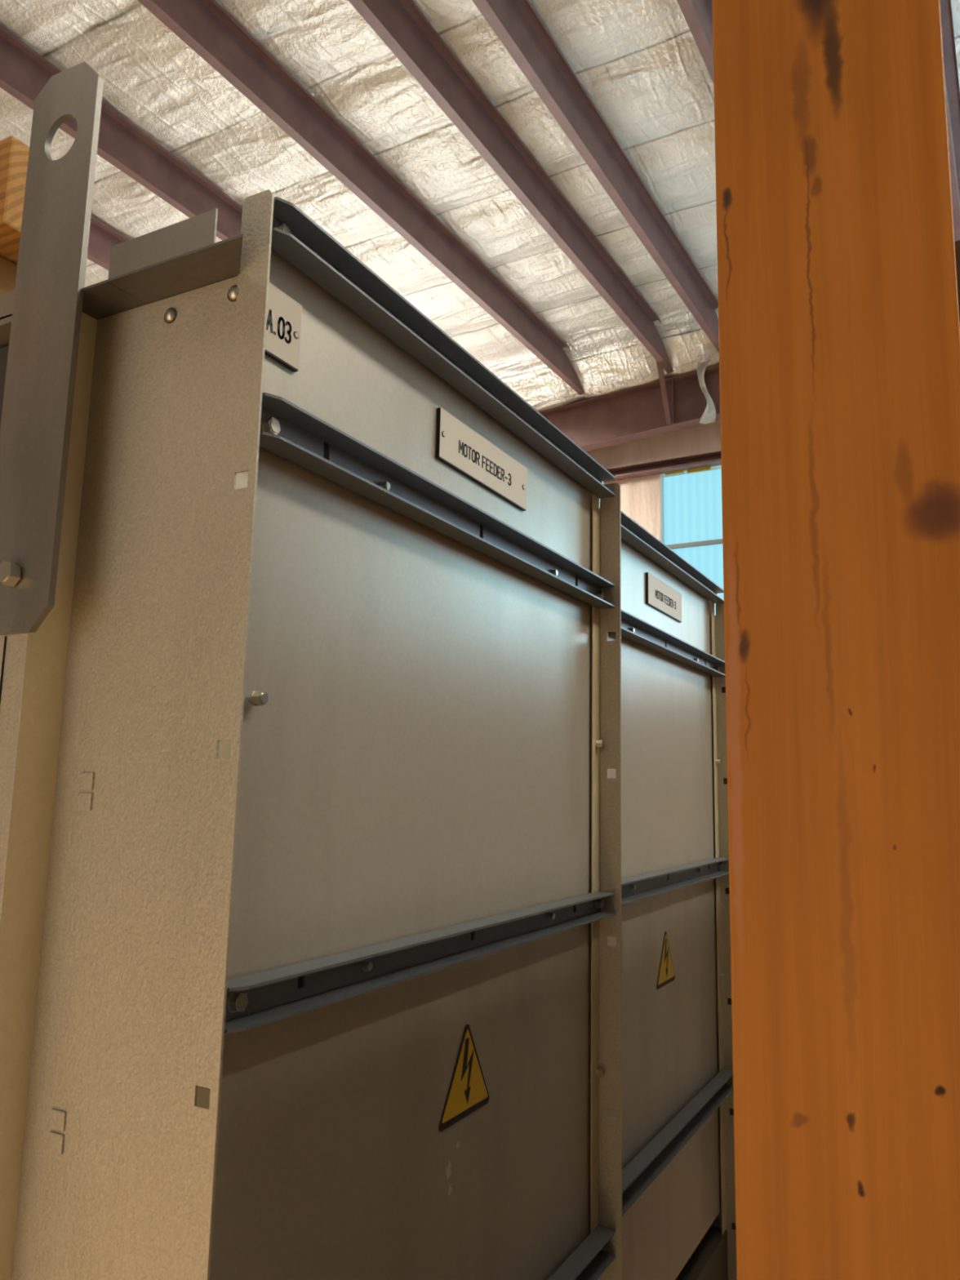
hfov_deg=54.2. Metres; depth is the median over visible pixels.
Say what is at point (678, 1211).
tall cabinet
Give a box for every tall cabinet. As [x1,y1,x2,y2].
[0,61,622,1279]
[600,498,737,1279]
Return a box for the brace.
[656,360,671,424]
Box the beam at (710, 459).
[602,450,720,482]
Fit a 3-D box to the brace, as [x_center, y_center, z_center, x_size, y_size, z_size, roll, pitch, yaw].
[1.947,-2.620,9.919,0.049,0.604,0.370,-4,-10,30]
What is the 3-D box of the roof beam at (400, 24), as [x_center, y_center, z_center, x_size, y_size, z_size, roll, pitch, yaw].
[-1.300,-3.979,4.314,0.144,0.285,14.080,-4,-10,30]
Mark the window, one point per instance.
(718, 541)
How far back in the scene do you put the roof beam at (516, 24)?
6.76 m
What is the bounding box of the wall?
[585,420,721,915]
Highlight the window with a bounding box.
[664,466,722,549]
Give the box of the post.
[712,0,959,1279]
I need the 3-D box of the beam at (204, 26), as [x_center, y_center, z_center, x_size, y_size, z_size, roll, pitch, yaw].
[-2.176,-3.863,4.809,0.144,0.285,14.080,-4,-10,30]
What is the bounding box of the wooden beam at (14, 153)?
[0,135,29,264]
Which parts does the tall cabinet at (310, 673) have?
frame post, lifting plate, panel, panel, panel, rail, panel, rail, rail, panel, rail, panel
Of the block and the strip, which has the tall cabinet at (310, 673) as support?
the block
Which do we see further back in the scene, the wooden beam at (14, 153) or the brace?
the brace
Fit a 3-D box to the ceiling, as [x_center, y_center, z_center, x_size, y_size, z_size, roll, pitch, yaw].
[0.217,-4.161,3.582,16.143,1.267,14.825,-4,-10,28]
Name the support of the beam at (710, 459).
attached to the wall
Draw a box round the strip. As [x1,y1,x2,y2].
[697,359,715,424]
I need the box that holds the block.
[0,255,17,294]
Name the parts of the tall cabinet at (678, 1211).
panel, rail, panel, panel, rail, panel, rail, rail, panel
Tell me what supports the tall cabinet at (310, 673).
on the floor
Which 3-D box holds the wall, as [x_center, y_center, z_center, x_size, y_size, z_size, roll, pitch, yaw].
[3.745,-0.551,9.283,15.700,7.100,0.120,-4,-10,30]
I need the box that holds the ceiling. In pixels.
[0,0,959,412]
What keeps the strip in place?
hanging from the ceiling
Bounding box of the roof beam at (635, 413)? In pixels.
[539,364,719,451]

